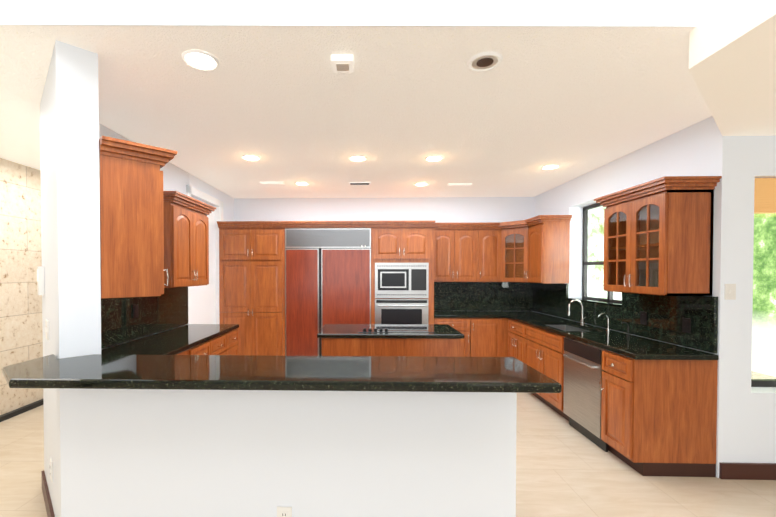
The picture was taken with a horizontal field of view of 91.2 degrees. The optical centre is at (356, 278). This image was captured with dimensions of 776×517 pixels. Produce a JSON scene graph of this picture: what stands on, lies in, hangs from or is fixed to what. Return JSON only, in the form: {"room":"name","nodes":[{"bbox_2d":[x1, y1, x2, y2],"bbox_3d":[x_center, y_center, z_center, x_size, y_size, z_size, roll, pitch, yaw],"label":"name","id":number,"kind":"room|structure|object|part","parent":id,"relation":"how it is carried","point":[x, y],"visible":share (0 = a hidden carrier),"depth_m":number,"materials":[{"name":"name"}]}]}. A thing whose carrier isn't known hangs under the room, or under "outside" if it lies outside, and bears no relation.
{"room":"kitchen","nodes":[
{"label":"kitchen","id":0,"kind":"room"},
{"bbox_2d":[0,158,42,414],"bbox_3d":[-3.760,0.125,2.988,0.200,2.680,14.000,0,1,2],"label":"stone wall","id":1,"kind":"structure","parent":0,"point":[21,333],"depth_m":4.08,"materials":[{"name":"beige stone"}]},
{"bbox_2d":[0,399,42,421],"bbox_3d":[-3.635,1.440,3.005,0.050,0.050,14.000,0,1,2],"label":"baseboard","id":2,"kind":"structure","parent":1,"relation":"attached to","point":[16,412],"depth_m":4.05,"materials":[{"name":"black wood"}]},
{"bbox_2d":[40,39,169,516],"bbox_3d":[-1.685,0.135,2.321,0.627,2.680,0.785,0,1,2],"label":"wall","id":3,"kind":"structure","parent":0,"point":[73,130],"depth_m":2.00,"materials":[{"name":"white paint"}]},
{"bbox_2d":[37,266,44,294],"bbox_3d":[-2.105,0.017,2.527,0.033,0.190,0.110,-1,1,-43],"label":"thermostat","id":4,"kind":"object","parent":3,"relation":"attached to","point":[40,280],"visible":1,"depth_m":2.49,"materials":[{"name":"white plastic"}]},
{"bbox_2d":[45,320,48,339],"bbox_3d":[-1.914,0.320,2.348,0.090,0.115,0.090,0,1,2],"label":"light switch","id":5,"kind":"object","parent":3,"relation":"attached to","point":[47,329],"visible":1,"depth_m":2.31,"materials":[{"name":"white plastic"}]},
{"bbox_2d":[50,458,52,481],"bbox_3d":[-1.806,1.136,2.243,0.010,0.115,0.075,-1,1,-43],"label":"electrical outlet","id":6,"kind":"object","parent":3,"relation":"attached to","point":[51,469],"visible":1,"depth_m":2.22,"materials":[{"name":"white plastic"}]},
{"bbox_2d":[99,136,176,297],"bbox_3d":[-1.494,-0.327,2.440,0.377,0.860,0.860,-1,1,-43],"label":"upper cabinet","id":7,"kind":"object","parent":3,"relation":"attached to","point":[131,224],"visible":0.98,"depth_m":2.14,"materials":[{"name":"brown wood"}]},
{"bbox_2d":[168,162,233,328],"bbox_3d":[-2.058,0.103,4.425,0.181,2.680,3.550,0,1,2],"label":"wall","id":8,"kind":"structure","parent":0,"point":[227,200],"depth_m":4.65,"materials":[{"name":"white paint"}]},
{"bbox_2d":[163,191,215,287],"bbox_3d":[-1.779,-0.348,3.800,0.407,0.860,0.890,0,1,2],"label":"upper cabinet","id":9,"kind":"object","parent":8,"relation":"attached to","point":[186,241],"visible":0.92,"depth_m":3.64,"materials":[{"name":"brown wood"}]},
{"bbox_2d":[186,185,222,324],"bbox_3d":[-1.994,0.172,4.949,0.118,2.525,1.090,0,1,2],"label":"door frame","id":10,"kind":"structure","parent":8,"relation":"attached to","point":[203,304],"depth_m":5.18,"materials":[{"name":"white paint"}]},
{"bbox_2d":[60,389,516,516],"bbox_3d":[-0.359,0.963,1.953,2.300,1.035,0.100,0,1,2],"label":"wall","id":11,"kind":"structure","parent":0,"point":[183,453],"depth_m":1.90,"materials":[{"name":"white paint"}]},
{"bbox_2d":[41,471,54,516],"bbox_3d":[-0.711,1.418,2.267,3.021,0.115,0.725,0,1,2],"label":"baseboard","id":12,"kind":"structure","parent":11,"relation":"attached to","point":[48,502],"depth_m":2.39,"materials":[{"name":"brown wood"}]},
{"bbox_2d":[2,354,561,392],"bbox_3d":[-0.409,0.429,1.761,2.450,0.040,0.490,0,1,2],"label":"bar","id":13,"kind":"object","parent":11,"relation":"on","point":[346,373],"visible":1,"depth_m":1.63,"materials":[{"name":"stone"}]},
{"bbox_2d":[277,506,291,516],"bbox_3d":[-0.360,1.206,1.900,0.075,0.115,0.010,0,1,2],"label":"outlet","id":14,"kind":"object","parent":11,"relation":"attached to","point":[284,511],"visible":1,"depth_m":1.90,"materials":[{"name":"white plastic"}]},
{"bbox_2d":[0,0,696,26],"bbox_3d":[-3.214,-1.956,1.774,9.660,1.521,0.318,0,1,2],"label":"wall","id":15,"kind":"structure","parent":0,"point":[545,13],"depth_m":1.79,"materials":[{"name":"white paint"}]},
{"bbox_2d":[0,26,711,206],"bbox_3d":[-0.473,-1.334,4.212,15.000,0.200,5.321,0,1,2],"label":"ceiling","id":16,"kind":"structure","parent":0,"point":[290,108],"depth_m":2.59,"materials":[{"name":"white paint"}]},
{"bbox_2d":[182,50,218,69],"bbox_3d":[-0.855,-1.195,2.084,0.188,0.011,0.188,0,1,-7],"label":"recessed light","id":17,"kind":"object","parent":16,"relation":"in","point":[203,59],"depth_m":2.07,"materials":[{"name":"white"}]},
{"bbox_2d":[241,154,259,160],"bbox_3d":[-1.068,-1.222,3.851,0.188,0.011,0.188,0,1,-7],"label":"recessed light","id":18,"kind":"object","parent":16,"relation":"in","point":[250,157],"depth_m":3.83,"materials":[{"name":"white"}]},
{"bbox_2d":[295,181,308,184],"bbox_3d":[-0.711,-1.239,4.961,0.188,0.011,0.188,-1,1,-43],"label":"recessed light","id":19,"kind":"object","parent":16,"relation":"in","point":[299,182],"depth_m":4.95,"materials":[{"name":"white"}]},
{"bbox_2d":[331,54,353,72],"bbox_3d":[-0.074,-1.182,2.092,0.120,0.038,0.120,0,1,2],"label":"smoke detector","id":20,"kind":"object","parent":16,"relation":"attached to","point":[342,63],"visible":1,"depth_m":2.06,"materials":[{"name":"white plastic"}]},
{"bbox_3d":[-0.074,-1.165,2.092,0.070,0.004,0.070,0,1,2],"label":"plate","id":21,"kind":"part","parent":20,"relation":"part of","materials":[{"name":"white plastic"}]},
{"bbox_2d":[349,155,366,160],"bbox_3d":[0.018,-1.223,3.869,0.188,0.011,0.188,0,1,-7],"label":"recessed light","id":22,"kind":"object","parent":16,"relation":"in","point":[355,157],"depth_m":3.84,"materials":[{"name":"white"}]},
{"bbox_2d":[350,183,368,184],"bbox_3d":[0.048,-1.232,4.954,0.250,0.004,0.080,0,1,2],"label":"ceiling vent","id":23,"kind":"object","parent":16,"relation":"in","point":[359,183],"visible":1,"depth_m":4.95,"materials":[{"name":"black metal"}]},
{"bbox_2d":[260,182,471,185],"bbox_3d":[0.139,-1.237,4.965,2.771,0.015,0.143,0,1,-2],"label":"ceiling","id":24,"kind":"structure","parent":16,"relation":"attached to","point":[459,184],"depth_m":4.97,"materials":[{"name":"white"}]},
{"bbox_2d":[414,182,428,185],"bbox_3d":[0.861,-1.240,5.006,0.188,0.011,0.188,0,1,-7],"label":"recessed light","id":25,"kind":"object","parent":16,"relation":"in","point":[419,183],"depth_m":5.01,"materials":[{"name":"white"}]},
{"bbox_2d":[425,155,443,161],"bbox_3d":[0.798,-1.223,3.877,0.188,0.011,0.188,0,1,-7],"label":"recessed light","id":26,"kind":"object","parent":16,"relation":"in","point":[434,158],"depth_m":3.86,"materials":[{"name":"white"}]},
{"bbox_2d":[467,51,502,71],"bbox_3d":[0.712,-1.195,2.099,0.188,0.011,0.188,0,1,-7],"label":"recessed light","id":27,"kind":"object","parent":16,"relation":"in","point":[486,60],"depth_m":2.08,"materials":[{"name":"white metal"}]},
{"bbox_3d":[0.712,-1.196,2.099,0.140,0.004,0.140,0,1,2],"label":"plate","id":28,"kind":"part","parent":27,"relation":"part of","materials":[{"name":"white"}]},
{"bbox_2d":[476,58,493,66],"bbox_3d":[0.712,-1.192,2.094,0.090,0.003,0.090,0,1,2],"label":"grille","id":29,"kind":"object","parent":27,"relation":"attached to","point":[480,62],"depth_m":2.09,"materials":[{"name":"brown metal"}]},
{"bbox_2d":[541,164,559,169],"bbox_3d":[2.147,-1.228,4.188,0.188,0.011,0.188,0,1,-25],"label":"recessed light","id":30,"kind":"object","parent":16,"relation":"in","point":[553,166],"depth_m":4.16,"materials":[{"name":"white"}]},
{"bbox_2d":[234,197,533,222],"bbox_3d":[0.429,0.078,6.029,5.300,2.680,0.200,0,1,2],"label":"wall","id":31,"kind":"structure","parent":0,"point":[467,209],"depth_m":5.91,"materials":[{"name":"white paint"}]},
{"bbox_2d":[434,227,473,281],"bbox_3d":[1.471,-0.345,5.715,0.740,0.795,0.349,0,1,2],"label":"upper cabinet","id":32,"kind":"object","parent":31,"relation":"attached to","point":[453,246],"depth_m":5.54,"materials":[{"name":"brown wood"}]},
{"bbox_2d":[474,227,497,281],"bbox_3d":[1.951,-0.349,5.682,0.448,0.805,0.387,0,1,2],"label":"upper cabinet","id":33,"kind":"object","parent":31,"relation":"attached to","point":[485,238],"depth_m":5.53,"materials":[{"name":"brown wood"}]},
{"bbox_2d":[498,223,525,281],"bbox_3d":[2.396,-0.347,5.527,0.672,0.805,0.672,0,1,2],"label":"upper cabinet","id":34,"kind":"object","parent":31,"relation":"attached to","point":[511,236],"depth_m":5.42,"materials":[{"name":"brown wood"}]},
{"bbox_3d":[2.256,-0.320,5.394,0.194,0.625,0.194,0,1,2],"label":"glass","id":35,"kind":"part","parent":34,"relation":"part of","materials":[{"name":"clear glass"}]},
{"bbox_2d":[0,371,775,516],"bbox_3d":[-0.512,1.491,2.916,15.000,0.050,14.000,0,1,2],"label":"floor","id":36,"kind":"structure","parent":0,"point":[564,468],"depth_m":2.72,"materials":[{"name":"beige wood"}]},
{"bbox_2d":[101,291,238,354],"bbox_3d":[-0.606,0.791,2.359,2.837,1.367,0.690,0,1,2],"label":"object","id":37,"kind":"object","parent":36,"relation":"on","point":[167,310],"depth_m":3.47,"materials":[{"name":"black stone"}]},
{"bbox_2d":[164,287,187,290],"bbox_3d":[-1.642,0.773,3.556,0.697,1.367,1.644,0,1,2],"label":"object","id":38,"kind":"object","parent":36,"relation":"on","point":[178,288],"depth_m":4.13,"materials":[{"name":"brown wood"}]},
{"bbox_2d":[133,304,138,317],"bbox_3d":[-1.960,0.294,3.369,0.010,0.115,0.075,0,1,2],"label":"outlet","id":39,"kind":"object","parent":38,"relation":"attached to","point":[135,311],"visible":0.98,"depth_m":3.37,"materials":[{"name":"black plastic"}]},
{"bbox_2d":[218,225,252,354],"bbox_3d":[-1.702,0.346,5.667,0.457,2.155,0.649,0,1,2],"label":"tall cabinet","id":40,"kind":"object","parent":36,"relation":"on","point":[235,241],"depth_m":5.34,"materials":[{"name":"brown wood"}]},
{"bbox_2d":[253,225,284,355],"bbox_3d":[-1.235,0.346,5.654,0.476,2.155,0.649,0,1,2],"label":"tall cabinet","id":41,"kind":"object","parent":36,"relation":"on","point":[268,240],"depth_m":5.33,"materials":[{"name":"brown wood"}]},
{"bbox_2d":[285,225,368,355],"bbox_3d":[-0.388,0.346,5.638,1.259,2.155,0.631,0,1,2],"label":"refrigerator","id":42,"kind":"object","parent":36,"relation":"on","point":[289,288],"depth_m":5.32,"materials":[{"name":"brown wood"}]},
{"bbox_2d":[322,340,459,356],"bbox_3d":[0.341,1.012,4.014,1.340,0.874,0.662,0,1,2],"label":"kitchen island","id":43,"kind":"object","parent":36,"relation":"on","point":[433,340],"depth_m":3.68,"materials":[{"name":"brown wood"}]},
{"bbox_2d":[317,324,464,339],"bbox_3d":[0.341,0.555,4.013,1.420,0.040,0.730,0,1,2],"label":"island countertop","id":44,"kind":"structure","parent":43,"relation":"on","point":[329,331],"depth_m":3.68,"materials":[{"name":"black stone"}]},
{"bbox_2d":[357,324,436,331],"bbox_3d":[0.401,0.520,4.010,0.760,0.030,0.530,0,1,2],"label":"cooktop","id":45,"kind":"object","parent":44,"relation":"in","point":[360,327],"depth_m":4.01,"materials":[{"name":"silver metal"}]},
{"bbox_2d":[369,225,434,323],"bbox_3d":[0.657,0.347,5.595,0.876,2.155,0.657,0,1,2],"label":"tall cabinet","id":46,"kind":"object","parent":36,"relation":"on","point":[401,257],"depth_m":5.27,"materials":[{"name":"brown wood"}]},
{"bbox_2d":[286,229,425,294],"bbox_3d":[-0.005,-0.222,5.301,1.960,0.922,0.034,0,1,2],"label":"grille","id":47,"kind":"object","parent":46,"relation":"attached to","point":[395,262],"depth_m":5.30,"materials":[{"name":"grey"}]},
{"bbox_2d":[434,318,477,356],"bbox_3d":[1.380,0.988,5.603,0.565,0.874,0.618,0,1,2],"label":"base cabinet","id":48,"kind":"object","parent":36,"relation":"on","point":[468,327],"depth_m":5.29,"materials":[{"name":"brown wood"}]},
{"bbox_2d":[434,310,537,317],"bbox_3d":[1.900,0.531,5.564,1.606,0.041,0.592,0,1,2],"label":"countertop","id":49,"kind":"structure","parent":48,"relation":"on","point":[437,313],"depth_m":5.50,"materials":[{"name":"black stone"}]},
{"bbox_2d":[478,318,497,356],"bbox_3d":[1.790,0.988,5.592,0.495,0.874,0.618,0,1,2],"label":"base cabinet","id":50,"kind":"object","parent":36,"relation":"on","point":[487,327],"depth_m":5.28,"materials":[{"name":"brown wood"}]},
{"bbox_2d":[526,338,557,409],"bbox_3d":[2.385,1.104,4.224,0.618,0.685,0.853,0,1,2],"label":"base cabinet","id":51,"kind":"object","parent":36,"relation":"on","point":[543,358],"depth_m":4.20,"materials":[{"name":"brown wood"}]},
{"bbox_2d":[510,318,581,363],"bbox_3d":[2.406,0.998,4.956,0.618,0.874,0.660,0,1,2],"label":"base cabinet","id":52,"kind":"object","parent":36,"relation":"on","point":[519,331],"depth_m":4.86,"materials":[{"name":"brown wood"}]},
{"bbox_2d":[506,314,577,325],"bbox_3d":[2.389,0.541,4.927,0.592,0.041,0.655,0,1,2],"label":"countertop","id":53,"kind":"structure","parent":52,"relation":"on","point":[530,319],"depth_m":4.74,"materials":[{"name":"black stone"}]},
{"bbox_2d":[554,334,597,445],"bbox_3d":[2.361,1.021,3.474,0.623,0.874,0.755,0,1,2],"label":"dishwasher","id":54,"kind":"object","parent":36,"relation":"on","point":[577,361],"depth_m":3.50,"materials":[{"name":"silver metal"}]},
{"bbox_2d":[534,338,557,349],"bbox_3d":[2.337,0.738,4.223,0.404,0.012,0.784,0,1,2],"label":"base cabinet","id":55,"kind":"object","parent":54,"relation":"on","point":[535,339],"depth_m":4.10,"materials":[{"name":"brown wood"}]},
{"bbox_2d":[598,346,718,476],"bbox_3d":[2.347,1.028,2.977,0.623,0.874,0.360,0,1,2],"label":"base cabinet","id":56,"kind":"object","parent":36,"relation":"on","point":[643,406],"depth_m":2.80,"materials":[{"name":"brown wood"}]},
{"bbox_2d":[558,330,718,361],"bbox_3d":[2.342,0.566,3.292,0.592,0.041,1.095,0,1,2],"label":"countertop","id":57,"kind":"structure","parent":56,"relation":"on","point":[641,349],"depth_m":3.05,"materials":[{"name":"black stone"}]},
{"bbox_2d":[640,312,646,324],"bbox_3d":[2.637,0.367,3.479,0.010,0.115,0.075,0,1,2],"label":"outlet","id":58,"kind":"object","parent":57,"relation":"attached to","point":[643,318],"visible":1,"depth_m":3.47,"materials":[{"name":"black plastic"}]},
{"bbox_2d":[682,318,690,332],"bbox_3d":[2.624,0.374,3.009,0.010,0.115,0.075,0,1,2],"label":"outlet","id":59,"kind":"object","parent":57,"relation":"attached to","point":[686,325],"visible":1,"depth_m":3.00,"materials":[{"name":"black plastic"}]},
{"bbox_2d":[534,326,557,345],"bbox_3d":[2.142,0.652,4.228,0.012,0.160,0.760,0,1,2],"label":"drawer","id":60,"kind":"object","parent":0,"relation":"attached to","point":[540,332],"depth_m":4.15,"materials":[{"name":"brown wood"}]},
{"bbox_2d":[546,326,565,329],"bbox_3d":[2.349,0.646,4.608,0.404,0.160,0.012,0,1,2],"label":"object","id":61,"kind":"structure","parent":0,"relation":"attached to","point":[547,327],"depth_m":4.59,"materials":[{"name":"silver metal"}]},
{"bbox_2d":[566,326,577,329],"bbox_3d":[2.533,0.652,4.216,0.012,0.160,0.760,0,1,2],"label":"sink","id":62,"kind":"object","parent":0,"relation":"attached to","point":[567,327],"depth_m":4.45,"materials":[{"name":"silver metal"}]},
{"bbox_2d":[533,116,753,477],"bbox_3d":[2.813,0.103,4.410,0.220,2.680,3.300,0,1,2],"label":"wall","id":63,"kind":"structure","parent":0,"point":[704,147],"depth_m":2.78,"materials":[{"name":"white paint"}]},
{"bbox_2d":[526,219,569,282],"bbox_3d":[2.526,-0.340,5.059,0.386,0.805,0.475,0,1,2],"label":"upper cabinet","id":64,"kind":"object","parent":63,"relation":"attached to","point":[535,249],"depth_m":4.83,"materials":[{"name":"brown wood"}]},
{"bbox_2d":[566,298,621,306],"bbox_3d":[2.771,0.272,4.316,0.200,0.026,1.051,0,1,2],"label":"sill","id":65,"kind":"structure","parent":63,"relation":"attached to","point":[603,302],"depth_m":4.24,"materials":[{"name":"stone"}]},
{"bbox_2d":[582,203,621,302],"bbox_3d":[2.890,-0.306,4.304,0.040,1.180,1.055,0,1,2],"label":"kitchen window","id":66,"kind":"structure","parent":63,"relation":"in","point":[586,263],"depth_m":4.66,"materials":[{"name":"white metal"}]},
{"bbox_2d":[594,176,721,295],"bbox_3d":[2.462,-0.311,3.193,0.407,0.875,0.860,0,1,2],"label":"upper cabinet","id":67,"kind":"object","parent":63,"relation":"attached to","point":[658,236],"visible":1,"depth_m":2.85,"materials":[{"name":"brown wood"}]},
{"bbox_3d":[2.330,-0.263,3.197,0.004,0.652,0.618,0,1,2],"label":"glass","id":68,"kind":"part","parent":67,"relation":"part of","materials":[{"name":"clear glass"}]},
{"bbox_2d":[724,284,735,299],"bbox_3d":[2.721,0.098,2.753,0.075,0.115,0.015,0,1,2],"label":"light switch","id":69,"kind":"object","parent":63,"relation":"attached to","point":[729,291],"visible":1,"depth_m":2.75,"materials":[{"name":"white plastic"}]},
{"bbox_2d":[689,0,775,135],"bbox_3d":[4.215,-1.727,-0.791,5.340,1.500,6.960,0,1,2],"label":"ceiling","id":70,"kind":"structure","parent":0,"point":[732,56],"depth_m":1.81,"materials":[{"name":"white paint"}]},
{"bbox_2d":[749,135,775,462],"bbox_3d":[4.933,0.217,2.810,4.110,2.500,0.220,0,1,2],"label":"wall","id":71,"kind":"structure","parent":0,"point":[762,429],"depth_m":2.77,"materials":[{"name":"white paint"}]},
{"bbox_2d":[719,462,775,479],"bbox_3d":[4.826,1.411,2.712,4.318,0.115,0.018,0,1,2],"label":"baseboard","id":72,"kind":"structure","parent":71,"relation":"attached to","point":[750,471],"depth_m":2.76,"materials":[{"name":"brown wood"}]},
{"bbox_2d":[751,213,775,379],"bbox_3d":[3.740,0.046,2.899,1.700,1.580,0.005,0,1,2],"label":"window","id":73,"kind":"structure","parent":71,"relation":"in","point":[768,287],"depth_m":2.92,"materials":[{"name":"clear glass"}]},
{"bbox_2d":[754,178,775,213],"bbox_3d":[3.737,-0.610,2.784,1.690,0.255,0.045,0,1,2],"label":"window blind","id":74,"kind":"object","parent":71,"relation":"attached to","point":[764,195],"depth_m":2.79,"materials":[{"name":"beige fabric"}]},
{"label":"outside","id":75,"kind":"structure","parent":0,"visible":0},
{"bbox_2d":[587,207,621,299],"bbox_3d":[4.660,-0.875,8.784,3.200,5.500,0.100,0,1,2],"label":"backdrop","id":76,"kind":"structure","parent":75,"point":[599,275],"depth_m":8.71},
{"bbox_2d":[752,213,775,376],"bbox_3d":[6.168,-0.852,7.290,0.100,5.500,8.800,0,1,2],"label":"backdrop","id":77,"kind":"structure","parent":75,"point":[770,247],"depth_m":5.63,"materials":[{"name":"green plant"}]},
{"bbox_3d":[3.740,0.046,2.902,1.700,1.580,0.040,0,1,2],"label":"trim","id":78,"kind":"structure","parent":0,"visible":0},
{"bbox_2d":[751,379,775,386],"bbox_3d":[3.740,0.811,2.913,1.700,0.050,0.040,0,1,2],"label":"window sill","id":79,"kind":"structure","parent":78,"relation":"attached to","point":[763,383],"depth_m":2.91,"materials":[{"name":"grey"}]}
]}

